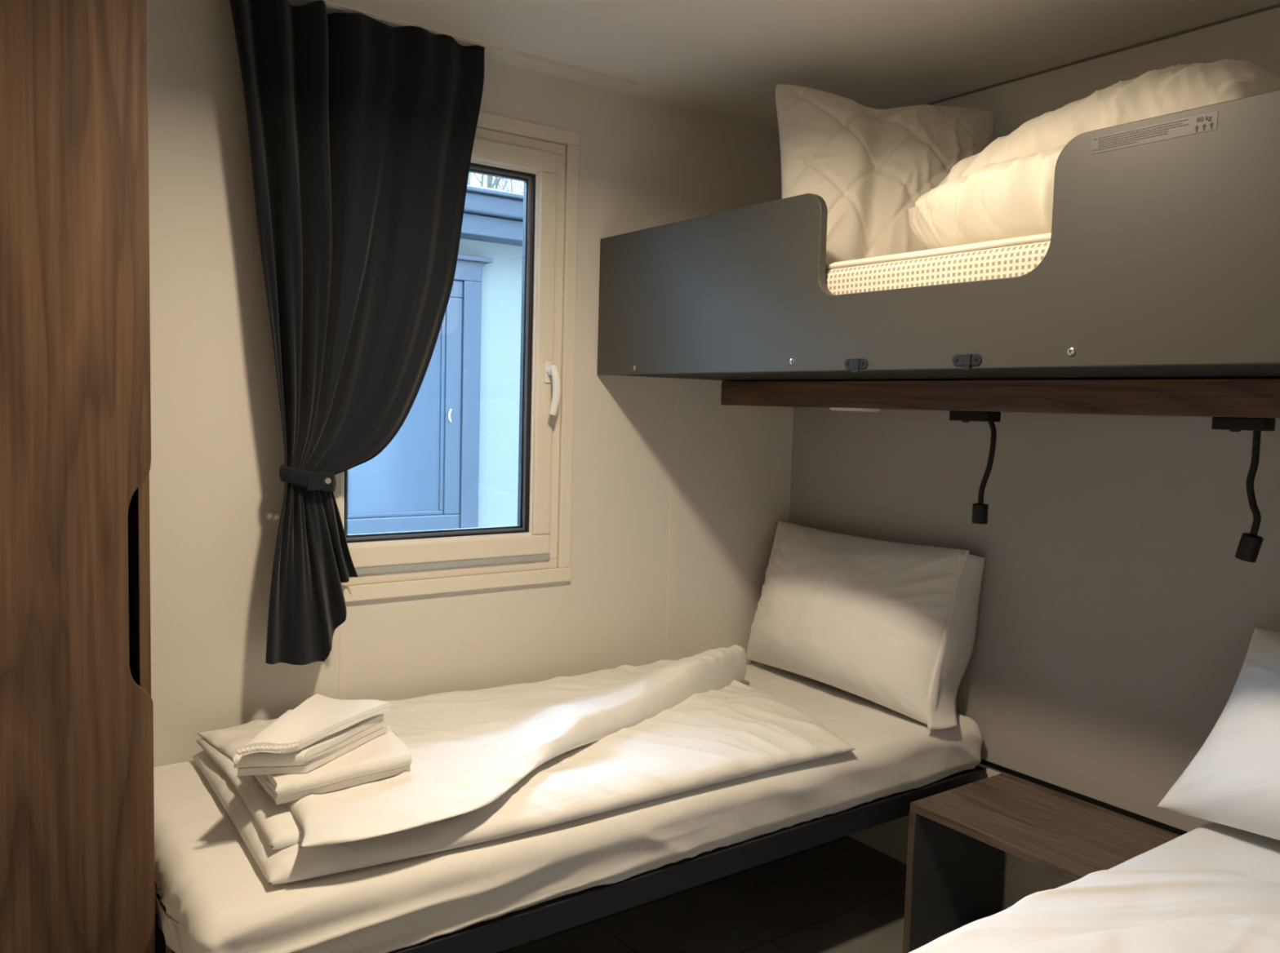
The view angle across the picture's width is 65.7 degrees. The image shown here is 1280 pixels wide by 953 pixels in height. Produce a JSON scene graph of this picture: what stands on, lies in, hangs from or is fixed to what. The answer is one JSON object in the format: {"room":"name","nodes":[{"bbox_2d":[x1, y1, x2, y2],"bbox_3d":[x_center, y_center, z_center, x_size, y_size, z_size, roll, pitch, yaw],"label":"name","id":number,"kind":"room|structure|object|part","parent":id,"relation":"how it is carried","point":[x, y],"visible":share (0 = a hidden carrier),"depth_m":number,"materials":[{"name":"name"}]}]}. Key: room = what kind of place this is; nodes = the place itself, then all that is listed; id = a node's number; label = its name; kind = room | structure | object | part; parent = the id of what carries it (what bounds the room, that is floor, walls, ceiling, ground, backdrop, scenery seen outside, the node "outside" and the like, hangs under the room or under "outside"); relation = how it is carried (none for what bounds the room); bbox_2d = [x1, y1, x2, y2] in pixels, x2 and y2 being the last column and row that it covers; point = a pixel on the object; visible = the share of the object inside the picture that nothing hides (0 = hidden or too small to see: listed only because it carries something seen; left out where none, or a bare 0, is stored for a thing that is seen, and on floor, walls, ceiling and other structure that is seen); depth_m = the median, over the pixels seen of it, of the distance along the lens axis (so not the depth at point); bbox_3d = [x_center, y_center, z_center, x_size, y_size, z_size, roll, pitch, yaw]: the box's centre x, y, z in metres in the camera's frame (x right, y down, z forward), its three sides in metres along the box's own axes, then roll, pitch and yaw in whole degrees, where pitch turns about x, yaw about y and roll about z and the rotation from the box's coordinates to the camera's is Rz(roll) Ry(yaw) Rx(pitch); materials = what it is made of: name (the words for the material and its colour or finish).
{"room":"bunk bedroom","nodes":[
{"label":"bunk bedroom","id":0,"kind":"room"},
{"bbox_2d":[147,0,793,952],"bbox_3d":[-0.577,0.028,2.417,2.700,2.100,0.080,-1,5,-36],"label":"wall","id":1,"kind":"structure","parent":0,"point":[216,490],"depth_m":2.45,"materials":[{"name":"paint"}]},
{"bbox_2d":[338,602,346,700],"bbox_3d":[-0.703,0.687,2.337,0.016,0.790,0.001,-1,5,-36],"label":"trim","id":2,"kind":"structure","parent":1,"relation":"attached to","point":[342,672],"depth_m":2.32,"materials":[{"name":"white"}]},
{"bbox_2d":[333,111,579,602],"bbox_3d":[-0.478,-0.301,2.418,0.731,1.177,0.134,-1,5,-36],"label":"window","id":3,"kind":"structure","parent":1,"relation":"in","point":[402,557],"depth_m":2.55,"materials":[{"name":"beige plastic"}]},
{"bbox_3d":[-0.232,-0.272,2.566,0.024,0.058,0.024,-1,5,-36],"label":"handle","id":4,"kind":"part","parent":3,"relation":"part of","materials":[{"name":"white plastic"}]},
{"bbox_3d":[-0.219,-0.223,2.550,0.035,0.132,0.025,5,5,36],"label":"lever","id":5,"kind":"part","parent":3,"relation":"part of","materials":[{"name":"white plastic"}]},
{"bbox_2d":[665,107,689,660],"bbox_3d":[0.100,0.015,2.852,0.028,2.099,0.002,-1,5,-36],"label":"trim","id":6,"kind":"structure","parent":1,"relation":"attached to","point":[685,130],"depth_m":2.85,"materials":[{"name":"white"}]},
{"bbox_2d":[494,835,906,952],"bbox_3d":[0.179,1.204,1.401,2.700,0.060,2.780,-1,5,-36],"label":"floor","id":7,"kind":"structure","parent":0,"point":[843,895],"depth_m":2.49,"materials":[{"name":"brown wood"}]},
{"bbox_2d":[0,0,155,952],"bbox_3d":[-1.175,0.076,1.615,0.602,2.085,0.528,-1,5,-36],"label":"wardrobe","id":8,"kind":"object","parent":7,"relation":"on","point":[77,793],"visible":1,"depth_m":1.51,"materials":[{"name":"brown wood"}]},
{"bbox_3d":[-0.938,-0.095,1.781,0.016,1.755,0.509,-1,5,-36],"label":"panel","id":9,"kind":"part","parent":8,"relation":"part of","materials":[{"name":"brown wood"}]},
{"bbox_2d":[155,765,985,952],"bbox_3d":[-0.091,0.921,2.319,1.871,0.358,0.744,-1,5,-36],"label":"bed","id":10,"kind":"object","parent":7,"relation":"on","point":[545,918],"visible":0.06,"depth_m":1.97,"materials":[{"name":"black metal"}]},
{"bbox_3d":[-1.024,0.941,2.084,0.040,0.302,0.040,-1,5,-36],"label":"leg","id":11,"kind":"part","parent":10,"relation":"part of","materials":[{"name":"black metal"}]},
{"bbox_2d":[153,662,982,952],"bbox_3d":[-0.095,0.676,2.288,1.895,0.134,0.765,-1,5,-36],"label":"mattress","id":12,"kind":"object","parent":10,"relation":"on","point":[212,895],"visible":0.38,"depth_m":1.80,"materials":[{"name":"white fabric"}]},
{"bbox_2d":[192,644,855,884],"bbox_3d":[-0.180,0.540,2.202,1.416,0.146,0.722,-1,5,-36],"label":"duvet","id":13,"kind":"object","parent":12,"relation":"on","point":[490,764],"visible":0.84,"depth_m":2.00,"materials":[{"name":"white fabric"}]},
{"bbox_2d":[253,725,412,804],"bbox_3d":[-0.567,0.528,1.843,0.280,0.041,0.230,-1,5,-36],"label":"folded towel","id":14,"kind":"object","parent":13,"relation":"on","point":[384,756],"visible":0.6,"depth_m":1.77,"materials":[{"name":"white fabric"}]},
{"bbox_2d":[232,710,388,776],"bbox_3d":[-0.603,0.488,1.817,0.199,0.039,0.273,2,4,5],"label":"folded towel","id":15,"kind":"object","parent":14,"relation":"on","point":[305,760],"visible":0.55,"depth_m":1.74,"materials":[{"name":"white fabric"}]},
{"bbox_2d":[235,693,391,756],"bbox_3d":[-0.616,0.456,1.808,0.167,0.025,0.330,3,4,17],"label":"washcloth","id":16,"kind":"object","parent":15,"relation":"on","point":[319,717],"visible":1,"depth_m":1.81,"materials":[{"name":"white fabric"}]},
{"bbox_2d":[746,520,985,729],"bbox_3d":[0.567,0.379,2.723,0.254,0.425,0.737,-2,5,-41],"label":"pillow","id":17,"kind":"object","parent":12,"relation":"on","point":[891,625],"visible":1,"depth_m":2.57,"materials":[{"name":"white fabric"}]},
{"bbox_2d":[902,772,1180,952],"bbox_3d":[0.928,0.955,2.201,0.367,0.362,0.542,-1,5,-36],"label":"bedside table","id":18,"kind":"object","parent":7,"relation":"on","point":[959,838],"visible":0.6,"depth_m":2.31,"materials":[{"name":"brown wood"}]},
{"bbox_3d":[0.774,0.945,2.413,0.360,0.342,0.018,-1,5,-36],"label":"panel","id":19,"kind":"part","parent":18,"relation":"part of","materials":[{"name":"grey laminate"}]},
{"bbox_3d":[0.691,1.021,1.221,1.881,0.358,0.732,-1,5,-36],"label":"bed","id":20,"kind":"object","parent":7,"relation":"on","visible":0},
{"bbox_2d":[1108,822,1279,883],"bbox_3d":[0.685,0.775,1.198,1.900,0.134,0.751,-1,5,-36],"label":"sheet","id":21,"kind":"object","parent":20,"relation":"on","point":[1211,845],"visible":0.27,"depth_m":1.78,"materials":[{"name":"white fabric"}]},
{"bbox_2d":[908,867,1279,952],"bbox_3d":[0.557,0.672,1.096,1.460,0.080,0.685,-1,5,-36],"label":"duvet","id":22,"kind":"object","parent":21,"relation":"on","point":[1196,910],"visible":1,"depth_m":1.45,"materials":[{"name":"white fabric"}]},
{"bbox_2d":[1157,627,1279,840],"bbox_3d":[1.296,0.489,1.676,0.253,0.376,0.750,-1,5,-36],"label":"pillow","id":23,"kind":"object","parent":21,"relation":"on","point":[1233,780],"visible":1,"depth_m":1.84,"materials":[{"name":"white fabric"}]},
{"bbox_2d":[287,0,1279,132],"bbox_3d":[0.237,-0.950,1.246,2.700,0.060,2.780,-1,5,-36],"label":"ceiling","id":24,"kind":"structure","parent":0,"point":[725,59],"depth_m":2.22,"materials":[{"name":"white paint"}]},
{"bbox_2d":[302,0,638,85],"bbox_3d":[-0.457,-1.008,2.249,1.100,0.004,0.018,-1,5,-36],"label":"rail","id":25,"kind":"object","parent":24,"relation":"attached to","point":[329,4],"visible":1,"depth_m":2.31,"materials":[{"name":"white"}]},
{"bbox_2d":[229,0,484,665],"bbox_3d":[-0.617,-0.298,2.202,0.585,1.418,0.102,-1,5,-36],"label":"curtain","id":26,"kind":"object","parent":25,"relation":"hanging from","point":[362,128],"visible":1,"depth_m":2.16,"materials":[{"name":"black fabric"}]},
{"bbox_2d":[810,7,1279,911],"bbox_3d":[1.296,0.105,2.053,0.080,2.100,2.700,-1,5,-36],"label":"wall","id":27,"kind":"structure","parent":0,"point":[1255,38],"depth_m":2.34,"materials":[{"name":"paint"}]},
{"bbox_2d":[597,89,1279,382],"bbox_3d":[0.791,-0.383,2.027,0.747,0.366,2.077,-1,5,-36],"label":"bunk bed","id":28,"kind":"object","parent":27,"relation":"attached to","point":[1162,260],"visible":1,"depth_m":1.60,"materials":[{"name":"grey"}]},
{"bbox_2d":[825,232,1051,295],"bbox_3d":[0.798,-0.350,2.042,0.702,0.160,2.048,-1,5,-36],"label":"mattress","id":29,"kind":"object","parent":28,"relation":"on","point":[1016,256],"visible":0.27,"depth_m":1.80,"materials":[{"name":"white fabric"}]},
{"bbox_2d":[775,84,994,263],"bbox_3d":[0.587,-0.702,2.314,0.535,0.465,0.242,1,4,-2],"label":"pillow","id":30,"kind":"object","parent":29,"relation":"on","point":[868,166],"visible":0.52,"depth_m":2.27,"materials":[{"name":"white fabric"}]},
{"bbox_3d":[0.806,-0.423,2.042,0.670,0.014,2.030,-1,5,-36],"label":"panel","id":31,"kind":"part","parent":29,"relation":"part of","materials":[{"name":"white fabric"}]},
{"bbox_2d":[907,58,1279,249],"bbox_3d":[0.921,-0.577,1.833,0.658,0.327,0.829,-1,5,-36],"label":"duvet","id":32,"kind":"object","parent":29,"relation":"on","point":[1005,190],"visible":0.48,"depth_m":1.72,"materials":[{"name":"white fabric"}]},
{"bbox_3d":[0.797,-0.219,2.046,0.721,0.026,2.077,-1,5,-36],"label":"board","id":33,"kind":"part","parent":28,"relation":"part of","materials":[{"name":"black metal"}]},
{"bbox_2d":[1093,119,1188,151],"bbox_3d":[0.738,-0.504,1.465,0.001,0.019,0.142,-1,5,-36],"label":"print","id":34,"kind":"object","parent":28,"relation":"attached to","point":[1144,135],"depth_m":1.46,"materials":[{"name":"grey paper"}]},
{"bbox_2d":[720,378,1279,418],"bbox_3d":[0.966,-0.172,2.172,0.299,0.068,2.077,-1,5,-36],"label":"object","id":35,"kind":"object","parent":27,"relation":"attached to","point":[1211,397],"visible":1,"depth_m":2.10,"materials":[{"name":"brown wood"}]},
{"bbox_2d":[830,407,880,412],"bbox_3d":[0.574,-0.178,2.642,0.132,0.008,0.132,-1,5,-36],"label":"puck light","id":36,"kind":"object","parent":35,"relation":"attached to","point":[831,408],"visible":0.94,"depth_m":2.59,"materials":[{"name":"white plastic"}]},
{"bbox_2d":[949,410,1000,524],"bbox_3d":[0.805,-0.023,2.392,0.050,0.269,0.117,-1,5,-36],"label":"reading lamp","id":37,"kind":"object","parent":35,"relation":"hanging from","point":[980,510],"visible":1,"depth_m":2.36,"materials":[{"name":"black"}]},
{"bbox_2d":[1211,417,1275,563],"bbox_3d":[1.153,0.024,1.907,0.050,0.275,0.095,-1,5,-36],"label":"reading lamp","id":38,"kind":"object","parent":35,"relation":"hanging from","point":[1250,544],"visible":1,"depth_m":1.88,"materials":[{"name":"black"}]},
{"bbox_2d":[789,407,1279,832],"bbox_3d":[1.140,0.316,2.207,0.004,0.899,2.300,-1,5,-36],"label":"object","id":39,"kind":"structure","parent":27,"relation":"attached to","point":[1118,614],"depth_m":2.33,"materials":[{"name":"grey paint"}]},
{"bbox_2d":[979,759,1187,835],"bbox_3d":[1.127,0.770,2.239,0.006,0.013,2.300,-1,5,-36],"label":"trim","id":40,"kind":"structure","parent":27,"relation":"attached to","point":[1179,832],"depth_m":2.34,"materials":[{"name":"black"}]},
{"bbox_2d":[925,4,1279,105],"bbox_3d":[1.268,-0.941,1.987,0.002,0.006,2.620,-1,5,-36],"label":"trim","id":41,"kind":"structure","parent":27,"relation":"attached to","point":[1277,5],"depth_m":2.25,"materials":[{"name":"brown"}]},
{"label":"outside","id":42,"kind":"structure","parent":0,"visible":0},
{"bbox_3d":[-3.670,1.255,8.962,16.000,0.050,13.900,-1,5,-36],"label":"ground","id":43,"kind":"structure","parent":42,"visible":0},
{"bbox_2d":[347,184,523,534],"bbox_3d":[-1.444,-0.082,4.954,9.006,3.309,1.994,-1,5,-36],"label":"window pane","id":44,"kind":"object","parent":43,"relation":"on","point":[452,463],"visible":0.16,"depth_m":4.35,"materials":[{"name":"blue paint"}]},
{"bbox_3d":[-1.040,-0.301,4.209,0.406,0.915,0.006,-1,5,-36],"label":"pane","id":45,"kind":"part","parent":44,"relation":"part of","materials":[{"name":"blue"}]},
{"bbox_3d":[-1.036,-0.301,4.205,0.593,1.100,0.030,-1,5,-36],"label":"door","id":46,"kind":"part","parent":44,"relation":"part of","materials":[{"name":"blue"}]},
{"bbox_3d":[-0.829,-0.266,4.322,0.008,0.057,0.031,2,4,4],"label":"handle","id":47,"kind":"part","parent":44,"relation":"part of","materials":[{"name":"white plastic"}]},
{"bbox_3d":[-1.035,-0.301,4.203,0.766,1.275,0.045,-1,5,-36],"label":"door frame","id":48,"kind":"part","parent":44,"relation":"part of","materials":[{"name":"blue metal"}]},
{"bbox_2d":[467,172,523,194],"bbox_3d":[-1.331,-1.731,8.937,3.574,6.062,3.424,5,5,36],"label":"bare tree","id":49,"kind":"object","parent":43,"relation":"on","point":[490,184],"visible":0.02,"depth_m":8.18,"materials":[{"name":"grey plant"}]}
]}

